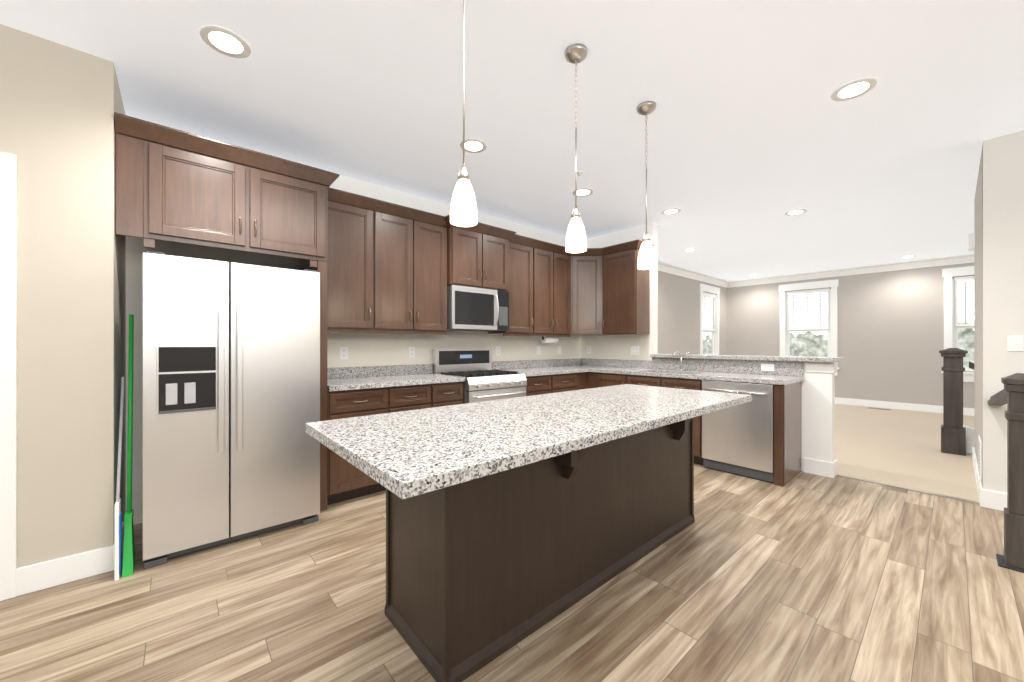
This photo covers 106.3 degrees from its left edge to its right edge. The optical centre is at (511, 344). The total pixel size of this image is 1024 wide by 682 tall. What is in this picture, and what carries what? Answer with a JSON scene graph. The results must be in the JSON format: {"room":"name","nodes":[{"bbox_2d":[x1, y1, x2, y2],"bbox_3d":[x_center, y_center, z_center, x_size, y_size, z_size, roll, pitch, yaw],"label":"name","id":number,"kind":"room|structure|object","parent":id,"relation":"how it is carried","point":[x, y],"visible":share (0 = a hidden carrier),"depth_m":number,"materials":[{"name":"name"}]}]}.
{"room":"kitchen","nodes":[
{"label":"kitchen","id":0,"kind":"room"},
{"bbox_2d":[0,24,119,567],"bbox_3d":[-3.327,-0.158,1.216,2.884,2.800,0.120,0,0,-41],"label":"wall","id":1,"kind":"structure","parent":0,"point":[80,280],"depth_m":2.00,"materials":[{"name":"beige paint"}]},
{"bbox_2d":[0,152,16,600],"bbox_3d":[-2.822,0.156,1.562,1.004,2.172,0.020,0,0,-41],"label":"door frame","id":2,"kind":"structure","parent":1,"relation":"attached to","point":[8,365],"depth_m":1.87,"materials":[{"name":"white"}]},
{"bbox_2d":[16,537,123,595],"bbox_3d":[-3.277,1.175,1.171,2.900,0.135,0.019,0,0,-41],"label":"baseboard","id":3,"kind":"structure","parent":1,"relation":"attached to","point":[48,574],"depth_m":1.99,"materials":[{"name":"white wood"}]},
{"bbox_2d":[120,92,127,521],"bbox_3d":[-2.497,-0.158,2.368,0.120,2.800,0.510,0,0,-41],"label":"wall","id":4,"kind":"structure","parent":0,"point":[123,239],"depth_m":2.54,"materials":[{"name":"beige paint"}]},
{"bbox_2d":[122,522,124,536],"bbox_3d":[-2.314,1.175,2.261,0.016,0.135,0.350,0,0,-41],"label":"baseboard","id":5,"kind":"structure","parent":4,"relation":"attached to","point":[123,524],"depth_m":2.35,"materials":[{"name":"white"}]},
{"bbox_2d":[128,175,727,524],"bbox_3d":[1.335,-0.158,6.142,10.856,2.800,0.120,0,0,-41],"label":"wall","id":6,"kind":"structure","parent":0,"point":[679,295],"depth_m":4.14,"materials":[{"name":"beige paint"}]},
{"bbox_2d":[340,347,347,358],"bbox_3d":[-1.553,0.083,3.547,0.072,0.115,0.008,0,0,-41],"label":"electrical outlet plate","id":7,"kind":"object","parent":6,"relation":"attached to","point":[343,350],"depth_m":3.54,"materials":[{"name":"white plastic"}]},
{"bbox_2d":[327,187,382,330],"bbox_3d":[-1.477,-0.694,3.392,0.527,1.132,0.330,0,0,-41],"label":"upper cabinet","id":8,"kind":"object","parent":6,"relation":"attached to","point":[355,223],"depth_m":3.29,"materials":[{"name":"brown wood"}]},
{"bbox_2d":[383,203,422,333],"bbox_3d":[-1.189,-0.694,3.642,0.512,1.132,0.330,0,0,-41],"label":"upper cabinet","id":9,"kind":"object","parent":6,"relation":"attached to","point":[392,268],"depth_m":3.58,"materials":[{"name":"brown wood"}]},
{"bbox_2d":[408,347,414,357],"bbox_3d":[-1.043,0.083,3.990,0.072,0.115,0.008,0,0,-41],"label":"electrical outlet plate","id":10,"kind":"object","parent":6,"relation":"attached to","point":[411,350],"depth_m":3.99,"materials":[{"name":"white plastic"}]},
{"bbox_2d":[411,211,446,334],"bbox_3d":[-0.924,-0.694,3.872,0.443,1.132,0.330,0,0,-41],"label":"upper cabinet","id":11,"kind":"object","parent":6,"relation":"attached to","point":[434,226],"depth_m":3.80,"materials":[{"name":"brown wood"}]},
{"bbox_2d":[447,219,490,288],"bbox_3d":[-0.566,-0.931,4.137,0.443,0.657,0.400,0,0,-41],"label":"upper cabinet","id":12,"kind":"object","parent":6,"relation":"attached to","point":[468,248],"depth_m":3.99,"materials":[{"name":"brown wood"}]},
{"bbox_2d":[447,285,508,330],"bbox_3d":[-0.428,-0.375,4.220,0.748,0.442,0.453,0,0,-41],"label":"microwave","id":13,"kind":"object","parent":12,"relation":"attached to","point":[474,309],"visible":0.96,"depth_m":4.05,"materials":[{"name":"grey metal"}]},
{"bbox_2d":[496,346,500,355],"bbox_3d":[-0.172,0.083,4.747,0.072,0.115,0.008,0,0,-41],"label":"electrical outlet plate","id":14,"kind":"object","parent":6,"relation":"attached to","point":[498,348],"depth_m":4.75,"materials":[{"name":"white plastic"}]},
{"bbox_2d":[491,227,510,290],"bbox_3d":[-0.327,-0.931,4.345,0.443,0.657,0.400,0,0,-41],"label":"upper cabinet","id":15,"kind":"object","parent":6,"relation":"attached to","point":[500,239],"depth_m":4.26,"materials":[{"name":"brown wood"}]},
{"bbox_2d":[488,235,538,334],"bbox_3d":[0.013,-0.694,4.687,0.519,1.132,0.330,0,0,-41],"label":"upper cabinet","id":16,"kind":"object","parent":6,"relation":"attached to","point":[524,293],"depth_m":4.59,"materials":[{"name":"brown wood"}]},
{"bbox_2d":[492,359,579,369],"bbox_3d":[0.376,0.262,5.205,1.739,0.100,0.020,0,0,-41],"label":"backsplash","id":17,"kind":"structure","parent":6,"relation":"attached to","point":[551,362],"depth_m":5.19,"materials":[{"name":"grey stone"}]},
{"bbox_2d":[537,346,540,354],"bbox_3d":[0.371,0.083,5.215,0.072,0.115,0.013,0,0,-41],"label":"electrical outlet plate","id":18,"kind":"object","parent":6,"relation":"attached to","point":[538,347],"depth_m":5.21,"materials":[{"name":"white plastic"}]},
{"bbox_2d":[539,243,550,334],"bbox_3d":[0.288,-0.694,4.926,0.487,1.132,0.330,0,0,-41],"label":"upper cabinet","id":19,"kind":"object","parent":6,"relation":"attached to","point":[544,248],"depth_m":4.83,"materials":[{"name":"brown wood"}]},
{"bbox_2d":[551,243,570,334],"bbox_3d":[0.575,-0.694,5.138,0.475,1.132,0.386,0,0,-41],"label":"upper cabinet","id":20,"kind":"object","parent":6,"relation":"attached to","point":[560,259],"depth_m":5.02,"materials":[{"name":"brown wood"}]},
{"bbox_2d":[541,337,558,342],"bbox_3d":[0.500,-0.070,5.072,0.270,0.108,0.096,0,0,-41],"label":"paper towel","id":21,"kind":"object","parent":20,"relation":"attached to","point":[549,339],"visible":0.73,"depth_m":5.02,"materials":[{"name":"white paper"}]},
{"bbox_2d":[658,260,730,287],"bbox_3d":[3.249,-1.483,7.656,5.520,0.150,0.105,0,0,-41],"label":"crown molding","id":22,"kind":"structure","parent":6,"relation":"attached to","point":[662,266],"depth_m":8.14,"materials":[{"name":"white wood"}]},
{"bbox_2d":[700,284,719,354],"bbox_3d":[4.560,-0.348,8.891,1.080,2.000,0.157,0,0,-41],"label":"window","id":23,"kind":"structure","parent":6,"relation":"in","point":[714,315],"depth_m":8.96,"materials":[{"name":"white wood"}]},
{"bbox_2d":[0,464,1023,681],"bbox_3d":[0.146,1.292,0.922,7.980,0.100,6.440,0,0,-41],"label":"floor","id":24,"kind":"structure","parent":0,"point":[802,576],"depth_m":1.80,"materials":[{"name":"beige wood"}]},
{"bbox_2d":[114,377,124,580],"bbox_3d":[-2.182,0.716,2.138,0.020,1.052,0.321,0,0,-41],"label":"mop","id":25,"kind":"object","parent":24,"relation":"on","point":[117,539],"visible":1,"depth_m":2.05,"materials":[{"name":"white plastic"}]},
{"bbox_2d":[122,314,135,577],"bbox_3d":[-2.176,0.531,2.190,0.042,1.422,0.361,0,0,-41],"label":"broom","id":26,"kind":"object","parent":24,"relation":"on","point":[129,558],"visible":1,"depth_m":2.16,"materials":[{"name":"green plastic"}]},
{"bbox_2d":[114,112,339,511],"bbox_3d":[-1.958,-0.016,2.743,1.177,2.516,0.679,0,0,-41],"label":"surround","id":27,"kind":"object","parent":24,"relation":"on","point":[180,193],"visible":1,"depth_m":2.47,"materials":[{"name":"brown wood"}]},
{"bbox_2d":[143,251,319,568],"bbox_3d":[-1.914,0.361,2.658,0.896,1.761,0.817,0,0,-41],"label":"fridge","id":28,"kind":"object","parent":24,"relation":"on","point":[231,387],"visible":1,"depth_m":2.33,"materials":[{"name":"grey metal"}]},
{"bbox_2d":[327,364,464,504],"bbox_3d":[-1.109,0.727,3.492,1.214,1.030,0.659,0,0,-41],"label":"base cabinet","id":29,"kind":"object","parent":24,"relation":"on","point":[361,391],"visible":0.52,"depth_m":3.19,"materials":[{"name":"brown wood"}]},
{"bbox_2d":[433,349,526,403],"bbox_3d":[-0.330,0.647,4.106,0.748,1.190,0.745,0,0,-41],"label":"range","id":30,"kind":"object","parent":24,"relation":"on","point":[484,381],"visible":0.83,"depth_m":4.05,"materials":[{"name":"grey metal"}]},
{"bbox_2d":[525,375,555,395],"bbox_3d":[0.122,0.800,4.570,0.523,0.885,0.602,0,0,-41],"label":"base cabinet","id":31,"kind":"object","parent":24,"relation":"on","point":[536,384],"depth_m":4.35,"materials":[{"name":"brown wood"}]},
{"bbox_2d":[504,363,587,374],"bbox_3d":[0.589,0.332,4.976,1.760,0.040,0.647,0,0,-41],"label":"countertop","id":32,"kind":"structure","parent":31,"relation":"on","point":[525,370],"depth_m":4.74,"materials":[{"name":"grey stone"}]},
{"bbox_2d":[385,408,724,681],"bbox_3d":[0.426,0.802,2.127,2.006,0.880,0.792,0,0,-41],"label":"kitchen island","id":33,"kind":"object","parent":24,"relation":"on","point":[511,522],"depth_m":1.67,"materials":[{"name":"brown wood"}]},
{"bbox_2d":[306,384,751,499],"bbox_3d":[0.338,0.340,1.993,2.344,0.040,0.895,0,0,-41],"label":"island countertop","id":34,"kind":"structure","parent":33,"relation":"on","point":[412,454],"depth_m":1.46,"materials":[{"name":"white stone"}]},
{"bbox_2d":[556,375,579,391],"bbox_3d":[0.415,0.800,4.825,0.522,0.885,0.602,0,0,-41],"label":"base cabinet","id":35,"kind":"object","parent":24,"relation":"on","point":[564,383],"depth_m":4.66,"materials":[{"name":"brown wood"}]},
{"bbox_2d":[580,371,587,389],"bbox_3d":[0.678,0.800,5.053,0.297,0.885,0.602,0,0,-41],"label":"base cabinet","id":36,"kind":"object","parent":24,"relation":"on","point":[583,374],"depth_m":4.88,"materials":[{"name":"brown wood"}]},
{"bbox_2d":[588,371,619,388],"bbox_3d":[1.408,0.800,4.890,0.636,0.885,0.647,0,0,-41],"label":"base cabinet","id":37,"kind":"object","parent":24,"relation":"on","point":[596,379],"depth_m":4.75,"materials":[{"name":"brown wood"}]},
{"bbox_2d":[620,375,719,464],"bbox_3d":[1.835,0.800,4.399,0.636,0.885,0.922,0,0,-41],"label":"base cabinet","id":38,"kind":"object","parent":24,"relation":"on","point":[670,381],"depth_m":4.01,"materials":[{"name":"brown wood"}]},
{"bbox_2d":[588,367,803,386],"bbox_3d":[1.910,0.332,4.307,0.644,0.040,2.095,0,0,-41],"label":"countertop","id":39,"kind":"structure","parent":38,"relation":"on","point":[734,376],"depth_m":3.96,"materials":[{"name":"grey stone"}]},
{"bbox_2d":[702,380,774,482],"bbox_3d":[2.310,0.801,3.794,0.653,0.882,0.606,0,0,-41],"label":"dishwasher","id":40,"kind":"object","parent":24,"relation":"on","point":[737,439],"visible":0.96,"depth_m":3.56,"materials":[{"name":"grey metal"}]},
{"bbox_2d":[996,373,1023,572],"bbox_3d":[2.840,0.702,2.137,0.170,1.080,0.170,0,0,-41],"label":"newel post","id":41,"kind":"object","parent":24,"relation":"on","point":[1012,558],"visible":1,"depth_m":2.12,"materials":[{"name":"brown wood"}]},
{"bbox_2d":[987,389,1006,407],"bbox_3d":[3.261,0.352,2.539,1.033,0.250,0.108,0,0,-41],"label":"stair rail","id":42,"kind":"object","parent":41,"relation":"attached to","point":[998,399],"visible":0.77,"depth_m":2.65,"materials":[{"name":"brown wood"}]},
{"bbox_2d":[0,0,1023,280],"bbox_3d":[2.320,-1.608,2.811,13.740,0.100,6.440,0,0,-41],"label":"ceiling","id":43,"kind":"structure","parent":0,"point":[756,132],"depth_m":2.47,"materials":[{"name":"white paint"}]},
{"bbox_2d":[199,25,250,57],"bbox_3d":[-1.474,-1.554,1.978,0.216,0.005,0.216,0,0,-41],"label":"recessed light","id":44,"kind":"object","parent":43,"relation":"in","point":[224,41],"visible":1,"depth_m":1.97,"materials":[{"name":"white"}]},
{"bbox_2d":[450,0,476,226],"bbox_3d":[-0.198,-1.028,1.577,0.124,1.056,0.124,0,0,-41],"label":"pendant light","id":45,"kind":"object","parent":43,"relation":"hanging from","point":[463,211],"visible":1,"depth_m":1.55,"materials":[{"name":"white glass"}]},
{"bbox_2d":[459,138,486,152],"bbox_3d":[-0.303,-1.554,3.009,0.216,0.005,0.216,0,0,-41],"label":"recessed light","id":46,"kind":"object","parent":43,"relation":"in","point":[475,145],"visible":0.83,"depth_m":3.00,"materials":[{"name":"white"}]},
{"bbox_2d":[564,44,587,252],"bbox_3d":[0.342,-1.028,2.046,0.124,1.056,0.124,0,0,-41],"label":"pendant light","id":47,"kind":"object","parent":43,"relation":"hanging from","point":[575,54],"visible":1,"depth_m":2.02,"materials":[{"name":"white glass"}]},
{"bbox_2d":[572,188,592,196],"bbox_3d":[0.725,-1.554,3.929,0.216,0.005,0.216,0,0,-41],"label":"recessed light","id":48,"kind":"object","parent":43,"relation":"in","point":[582,192],"visible":0.83,"depth_m":3.93,"materials":[{"name":"white"}]},
{"bbox_2d":[636,101,655,269],"bbox_3d":[0.881,-1.028,2.515,0.124,1.056,0.124,0,0,-41],"label":"pendant light","id":49,"kind":"object","parent":43,"relation":"hanging from","point":[646,258],"visible":1,"depth_m":2.49,"materials":[{"name":"white glass"}]},
{"bbox_2d":[661,208,680,214],"bbox_3d":[1.863,-1.554,4.495,0.216,0.005,0.216,0,0,-41],"label":"recessed light","id":50,"kind":"object","parent":43,"relation":"in","point":[671,211],"visible":1,"depth_m":4.49,"materials":[{"name":"white"}]},
{"bbox_2d":[683,248,696,251],"bbox_3d":[2.934,-1.554,6.327,0.216,0.005,0.216,0,0,-41],"label":"recessed light","id":51,"kind":"object","parent":43,"relation":"in","point":[689,249],"visible":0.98,"depth_m":6.32,"materials":[{"name":"white"}]},
{"bbox_2d":[785,209,806,215],"bbox_3d":[3.347,-1.554,4.526,0.216,0.005,0.216,0,0,-41],"label":"recessed light","id":52,"kind":"object","parent":43,"relation":"in","point":[796,212],"visible":0.98,"depth_m":4.52,"materials":[{"name":"white"}]},
{"bbox_2d":[831,77,877,100],"bbox_3d":[2.088,-1.554,2.345,0.216,0.005,0.216,0,0,-41],"label":"recessed light","id":53,"kind":"object","parent":43,"relation":"in","point":[854,89],"visible":1,"depth_m":2.34,"materials":[{"name":"white"}]},
{"bbox_2d":[899,255,915,257],"bbox_3d":[7.045,-1.554,6.826,0.216,0.005,0.216,0,0,-41],"label":"recessed light","id":54,"kind":"object","parent":43,"relation":"in","point":[908,256],"visible":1,"depth_m":6.79,"materials":[{"name":"white"}]},
{"bbox_2d":[580,223,836,477],"bbox_3d":[2.069,-0.158,4.716,0.152,2.800,2.956,0,0,-41],"label":"wall","id":55,"kind":"structure","parent":0,"point":[818,420],"depth_m":3.74,"materials":[{"name":"white paint"}]},
{"bbox_2d":[571,248,602,334],"bbox_3d":[1.013,-0.694,5.316,0.673,1.132,0.692,0,0,-41],"label":"upper cabinet","id":56,"kind":"object","parent":55,"relation":"attached to","point":[587,266],"depth_m":5.13,"materials":[{"name":"brown wood"}]},
{"bbox_2d":[587,346,590,353],"bbox_3d":[1.142,0.083,5.683,0.008,0.115,0.072,0,0,-41],"label":"electrical outlet plate","id":57,"kind":"object","parent":55,"relation":"attached to","point":[588,347],"depth_m":5.68,"materials":[{"name":"white plastic"}]},
{"bbox_2d":[603,239,649,334],"bbox_3d":[1.448,-0.694,5.036,0.384,1.132,0.561,0,0,-41],"label":"upper cabinet","id":58,"kind":"object","parent":55,"relation":"attached to","point":[626,288],"depth_m":4.89,"materials":[{"name":"brown wood"}]},
{"bbox_2d":[631,346,638,354],"bbox_3d":[1.636,0.083,5.111,0.013,0.115,0.118,0,0,-41],"label":"electrical outlet plate","id":59,"kind":"object","parent":55,"relation":"attached to","point":[634,349],"depth_m":5.10,"materials":[{"name":"white plastic"}]},
{"bbox_2d":[580,359,803,374],"bbox_3d":[1.933,0.241,4.756,0.020,0.143,2.742,0,0,-41],"label":"backsplash","id":60,"kind":"structure","parent":55,"relation":"attached to","point":[746,367],"depth_m":4.37,"materials":[{"name":"grey stone"}]},
{"bbox_2d":[650,354,843,361],"bbox_3d":[2.480,0.145,4.288,0.360,0.040,1.829,0,0,-41],"label":"bar","id":61,"kind":"object","parent":55,"relation":"on","point":[780,358],"visible":1,"depth_m":3.96,"materials":[{"name":"stone"}]},
{"bbox_2d":[761,364,773,370],"bbox_3d":[2.623,0.238,3.935,0.013,0.072,0.115,0,0,-41],"label":"electrical outlet plate","id":62,"kind":"object","parent":55,"relation":"attached to","point":[764,367],"depth_m":3.94,"materials":[{"name":"white plastic"}]},
{"bbox_2d":[728,263,971,407],"bbox_3d":[7.466,-0.158,7.272,0.120,2.800,6.180,0,0,-41],"label":"wall","id":63,"kind":"structure","parent":0,"point":[890,324],"depth_m":7.51,"materials":[{"name":"beige paint"}]},
{"bbox_2d":[779,279,838,375],"bbox_3d":[6.454,-0.348,8.373,0.157,2.000,1.070,0,0,-41],"label":"window","id":64,"kind":"structure","parent":63,"relation":"in","point":[786,329],"depth_m":8.35,"materials":[{"name":"white wood"}]},
{"bbox_2d":[730,253,973,287],"bbox_3d":[7.375,-1.483,7.206,0.105,0.150,6.200,0,0,-41],"label":"crown molding","id":65,"kind":"structure","parent":63,"relation":"attached to","point":[847,271],"depth_m":7.63,"materials":[{"name":"white wood"}]},
{"bbox_2d":[835,397,973,415],"bbox_3d":[7.408,1.175,7.235,0.016,0.135,6.200,0,0,-41],"label":"baseboard","id":66,"kind":"structure","parent":63,"relation":"attached to","point":[847,401],"depth_m":7.31,"materials":[{"name":"white wood"}]},
{"bbox_2d":[941,266,973,381],"bbox_3d":[8.081,-0.348,6.501,0.157,2.000,1.070,0,0,-41],"label":"window","id":67,"kind":"structure","parent":63,"relation":"in","point":[952,326],"depth_m":6.77,"materials":[{"name":"white"}]},
{"bbox_2d":[835,404,979,504],"bbox_3d":[5.323,1.288,5.423,5.780,0.109,6.440,0,0,-41],"label":"floor","id":68,"kind":"structure","parent":0,"point":[898,448],"depth_m":4.30,"materials":[{"name":"beige carpet"}]},
{"bbox_2d":[939,348,967,455],"bbox_3d":[5.030,0.642,4.373,0.212,1.200,0.212,0,0,-41],"label":"stair newel far","id":69,"kind":"object","parent":68,"relation":"on","point":[953,435],"visible":1,"depth_m":4.32,"materials":[{"name":"brown wood"}]},
{"bbox_2d":[963,425,973,452],"bbox_3d":[5.645,1.392,3.940,0.120,0.900,1.540,0,0,-41],"label":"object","id":70,"kind":"structure","parent":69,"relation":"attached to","point":[969,442],"depth_m":4.36,"materials":[{"name":"white wood"}]},
{"bbox_2d":[967,362,973,439],"bbox_3d":[5.560,0.617,3.764,0.060,0.850,1.385,0,0,-41],"label":"stair rail","id":71,"kind":"object","parent":69,"relation":"attached to","point":[969,438],"depth_m":4.35,"materials":[{"name":"brown wood"}]},
{"bbox_2d":[972,165,979,461],"bbox_3d":[4.387,-0.158,3.535,1.670,2.800,0.120,0,0,-41],"label":"wall","id":72,"kind":"structure","parent":0,"point":[976,384],"depth_m":3.60,"materials":[{"name":"beige paint"}]},
{"bbox_2d":[968,233,974,250],"bbox_3d":[4.850,-1.079,4.047,0.180,0.160,0.044,0,0,-41],"label":"electrical outlet plate","id":73,"kind":"object","parent":72,"relation":"attached to","point":[971,236],"depth_m":3.99,"materials":[{"name":"white plastic"}]},
{"bbox_2d":[972,447,981,484],"bbox_3d":[4.297,1.175,3.547,1.790,0.135,0.016,0,0,-41],"label":"baseboard","id":74,"kind":"structure","parent":72,"relation":"attached to","point":[975,464],"depth_m":3.51,"materials":[{"name":"white wood"}]},
{"bbox_2d":[978,435,981,479],"bbox_3d":[3.883,0.932,3.185,0.350,0.300,0.010,0,0,-41],"label":"air vent","id":75,"kind":"object","parent":72,"relation":"in","point":[980,456],"visible":0.98,"depth_m":3.09,"materials":[{"name":"white"}]},
{"bbox_2d":[980,130,1023,492],"bbox_3d":[4.420,-0.158,2.087,0.120,2.800,2.350,0,0,-41],"label":"wall","id":76,"kind":"structure","parent":0,"point":[1002,157],"depth_m":2.88,"materials":[{"name":"beige paint"}]},
{"bbox_2d":[977,485,1006,510],"bbox_3d":[4.364,1.175,2.049,0.019,0.135,2.366,0,0,-41],"label":"baseboard","id":77,"kind":"structure","parent":76,"relation":"attached to","point":[990,499],"depth_m":2.89,"materials":[{"name":"white wood"}]},
{"bbox_2d":[1007,335,1023,350],"bbox_3d":[3.697,-0.009,2.815,0.013,0.115,0.072,0,0,-41],"label":"light switch","id":78,"kind":"object","parent":76,"relation":"attached to","point":[1015,342],"depth_m":2.82,"materials":[{"name":"white plastic"}]},
{"label":"outside","id":79,"kind":"structure","parent":0,"visible":0},
{"bbox_2d":[703,280,973,366],"bbox_3d":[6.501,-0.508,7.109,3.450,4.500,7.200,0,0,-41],"label":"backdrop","id":80,"kind":"structure","parent":79,"point":[817,353],"depth_m":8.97,"materials":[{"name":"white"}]}
]}

